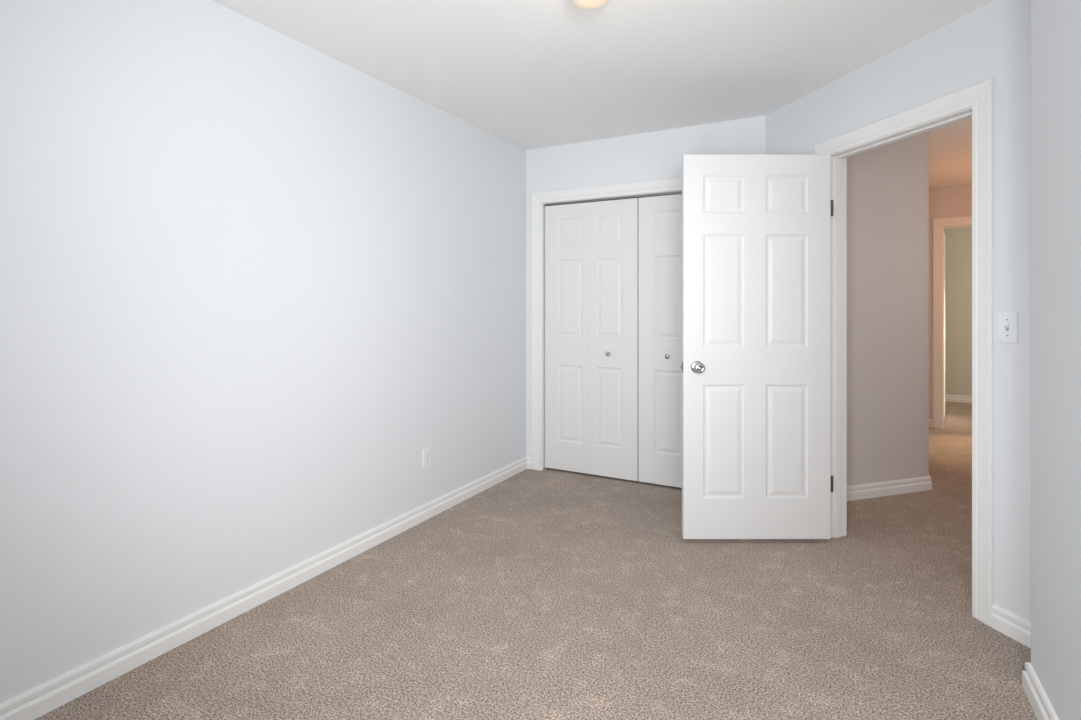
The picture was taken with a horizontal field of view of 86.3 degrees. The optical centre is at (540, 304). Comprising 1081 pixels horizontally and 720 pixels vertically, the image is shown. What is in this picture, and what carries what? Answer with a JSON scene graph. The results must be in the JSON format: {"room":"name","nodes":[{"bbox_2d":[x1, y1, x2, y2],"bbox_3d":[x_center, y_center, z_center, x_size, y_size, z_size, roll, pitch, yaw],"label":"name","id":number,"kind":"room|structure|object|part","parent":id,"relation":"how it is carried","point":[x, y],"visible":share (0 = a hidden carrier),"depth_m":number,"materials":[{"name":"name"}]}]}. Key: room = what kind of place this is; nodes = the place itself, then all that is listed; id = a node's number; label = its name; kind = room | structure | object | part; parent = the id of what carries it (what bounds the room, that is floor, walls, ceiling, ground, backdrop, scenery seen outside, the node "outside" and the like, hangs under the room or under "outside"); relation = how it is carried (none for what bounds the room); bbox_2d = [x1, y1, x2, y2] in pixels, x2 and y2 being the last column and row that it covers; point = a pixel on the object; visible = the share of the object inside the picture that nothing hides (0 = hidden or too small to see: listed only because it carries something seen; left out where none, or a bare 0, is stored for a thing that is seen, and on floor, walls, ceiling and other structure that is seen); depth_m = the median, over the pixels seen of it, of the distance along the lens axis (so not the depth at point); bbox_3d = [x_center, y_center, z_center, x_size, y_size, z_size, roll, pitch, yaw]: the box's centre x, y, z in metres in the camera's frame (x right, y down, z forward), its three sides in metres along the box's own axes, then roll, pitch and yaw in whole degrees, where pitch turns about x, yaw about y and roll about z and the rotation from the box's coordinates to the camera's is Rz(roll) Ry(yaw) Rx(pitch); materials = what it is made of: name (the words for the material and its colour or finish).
{"room":"empty bedroom","nodes":[
{"label":"empty bedroom","id":0,"kind":"room"},
{"bbox_2d":[0,0,553,702],"bbox_3d":[-1.185,0.035,2.604,0.150,2.449,5.770,0,0,28],"label":"wall","id":1,"kind":"structure","parent":0,"point":[249,275],"depth_m":2.27,"materials":[{"name":"white paint"}]},
{"bbox_2d":[423,447,430,468],"bbox_3d":[-0.669,0.904,3.399,0.009,0.115,0.071,0,0,28],"label":"electrical outlet","id":2,"kind":"object","parent":1,"relation":"attached to","point":[427,451],"visible":1,"depth_m":3.39,"materials":[{"name":"white plastic"}]},
{"bbox_2d":[0,456,1058,719],"bbox_3d":[0.087,1.216,1.581,3.060,0.088,4.869,0,0,28],"label":"baseboard","id":3,"kind":"structure","parent":1,"relation":"attached to","point":[31,704],"depth_m":2.18,"materials":[{"name":"white wood"}]},
{"bbox_2d":[35,401,1036,719],"bbox_3d":[2.266,1.320,3.381,5.600,0.120,10.400,0,0,28],"label":"floor","id":4,"kind":"structure","parent":0,"point":[548,593],"depth_m":2.26,"materials":[{"name":"beige carpet"}]},
{"bbox_2d":[212,0,993,187],"bbox_3d":[2.266,-1.249,3.381,5.600,0.120,10.400,0,0,28],"label":"ceiling","id":5,"kind":"structure","parent":0,"point":[529,74],"depth_m":2.70,"materials":[{"name":"white paint"}]},
{"bbox_2d":[571,0,609,8],"bbox_3d":[0.181,-1.133,2.067,0.170,0.113,0.170,0,0,28],"label":"ceiling light","id":6,"kind":"object","parent":5,"relation":"attached to","point":[584,4],"visible":1,"depth_m":2.07,"materials":[{"name":"white glass"}]},
{"bbox_2d":[526,115,765,456],"bbox_3d":[0.680,0.035,4.090,1.733,2.449,0.115,0,0,28],"label":"wall","id":7,"kind":"structure","parent":0,"point":[657,155],"depth_m":4.09,"materials":[{"name":"white paint"}]},
{"bbox_2d":[545,198,637,480],"bbox_3d":[0.357,0.247,4.228,0.733,1.991,0.060,0,0,28],"label":"door","id":8,"kind":"structure","parent":7,"relation":"in","point":[591,248],"depth_m":4.22,"materials":[{"name":"white paint"}]},
{"bbox_2d":[531,177,681,469],"bbox_3d":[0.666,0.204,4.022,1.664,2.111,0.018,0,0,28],"label":"trim","id":9,"kind":"structure","parent":7,"relation":"attached to","point":[673,184],"depth_m":4.38,"materials":[{"name":"white wood"}]},
{"bbox_2d":[544,191,681,205],"bbox_3d":[0.691,-0.760,4.067,1.488,0.012,0.020,0,0,28],"label":"trim","id":10,"kind":"structure","parent":7,"relation":"attached to","point":[670,193],"depth_m":4.15,"materials":[{"name":"white wood"}]},
{"bbox_2d":[638,194,681,487],"bbox_3d":[1.010,0.247,3.878,0.733,1.991,0.060,0,0,28],"label":"door","id":11,"kind":"structure","parent":7,"relation":"in","point":[659,217],"depth_m":3.98,"materials":[{"name":"white paint"}]},
{"bbox_2d":[847,132,928,485],"bbox_3d":[2.835,0.035,4.651,0.669,2.449,3.312,0,0,42],"label":"wall","id":12,"kind":"structure","parent":0,"point":[888,185],"depth_m":3.83,"materials":[{"name":"grey paint"}]},
{"bbox_2d":[847,419,932,500],"bbox_3d":[2.907,1.216,4.633,0.587,0.088,3.370,0,0,42],"label":"baseboard","id":13,"kind":"structure","parent":12,"relation":"attached to","point":[879,489],"depth_m":3.81,"materials":[{"name":"white wood"}]},
{"bbox_2d":[766,0,1030,621],"bbox_3d":[1.723,0.035,2.686,0.115,2.449,1.982,0,0,-15],"label":"wall","id":14,"kind":"structure","parent":0,"point":[993,40],"depth_m":2.23,"materials":[{"name":"white paint"}]},
{"bbox_2d":[680,155,833,538],"bbox_3d":[1.163,0.224,3.064,0.842,2.030,0.171,0,0,0],"label":"door","id":15,"kind":"structure","parent":14,"relation":"in","point":[756,365],"depth_m":3.05,"materials":[{"name":"white paint"}]},
{"bbox_3d":[0.826,0.331,3.014,0.067,0.067,0.064,0,0,0],"label":"knob","id":16,"kind":"part","parent":15,"relation":"part of","materials":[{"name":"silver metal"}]},
{"bbox_2d":[846,158,846,534],"bbox_3d":[1.773,0.188,2.759,0.018,2.145,0.972,0,0,-15],"label":"trim","id":17,"kind":"structure","parent":14,"relation":"attached to","point":[846,158],"depth_m":3.15,"materials":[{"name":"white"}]},
{"bbox_2d":[831,107,971,537],"bbox_3d":[1.709,0.223,2.742,0.115,2.075,0.832,0,0,-15],"label":"trim","id":18,"kind":"structure","parent":14,"relation":"attached to","point":[838,160],"depth_m":3.12,"materials":[{"name":"white wood"}]},
{"bbox_2d":[814,78,993,626],"bbox_3d":[1.644,0.188,2.726,0.018,2.145,0.972,0,0,-15],"label":"trim","id":19,"kind":"structure","parent":14,"relation":"attached to","point":[979,96],"depth_m":2.30,"materials":[{"name":"white wood"}]},
{"bbox_2d":[998,312,1017,342],"bbox_3d":[1.779,0.089,2.204,0.021,0.115,0.071,0,0,-15],"label":"light switch","id":20,"kind":"object","parent":14,"relation":"attached to","point":[1007,322],"visible":1,"depth_m":2.20,"materials":[{"name":"white plastic"}]},
{"bbox_2d":[991,604,1030,647],"bbox_3d":[1.838,1.216,1.984,0.019,0.088,0.560,0,0,-15],"label":"baseboard","id":21,"kind":"structure","parent":14,"relation":"attached to","point":[1004,621],"depth_m":2.18,"materials":[{"name":"white wood"}]},
{"bbox_2d":[929,185,971,418],"bbox_3d":[5.256,0.035,6.441,3.020,2.449,2.120,0,0,28],"label":"wall","id":22,"kind":"structure","parent":0,"point":[958,241],"depth_m":7.41,"materials":[{"name":"grey paint"}]},
{"bbox_2d":[944,234,944,416],"bbox_3d":[4.363,0.233,6.267,0.035,2.015,0.743,0,0,36],"label":"door","id":23,"kind":"structure","parent":22,"relation":"in","point":[944,234],"depth_m":6.37,"materials":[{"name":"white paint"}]},
{"bbox_2d":[933,216,971,427],"bbox_3d":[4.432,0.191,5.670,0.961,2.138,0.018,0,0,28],"label":"trim","id":24,"kind":"structure","parent":22,"relation":"attached to","point":[938,223],"depth_m":5.87,"materials":[{"name":"white wood"}]},
{"bbox_2d":[945,395,971,402],"bbox_3d":[5.705,1.216,7.256,2.800,0.088,0.019,0,0,28],"label":"baseboard","id":25,"kind":"structure","parent":22,"relation":"attached to","point":[948,398],"depth_m":7.42,"materials":[{"name":"white wood"}]},
{"bbox_2d":[1031,0,1080,719],"bbox_3d":[1.445,0.035,0.029,1.479,2.449,3.416,0,0,28],"label":"wall","id":26,"kind":"structure","parent":0,"point":[1055,24],"depth_m":1.66,"materials":[{"name":"white paint"}]}
]}

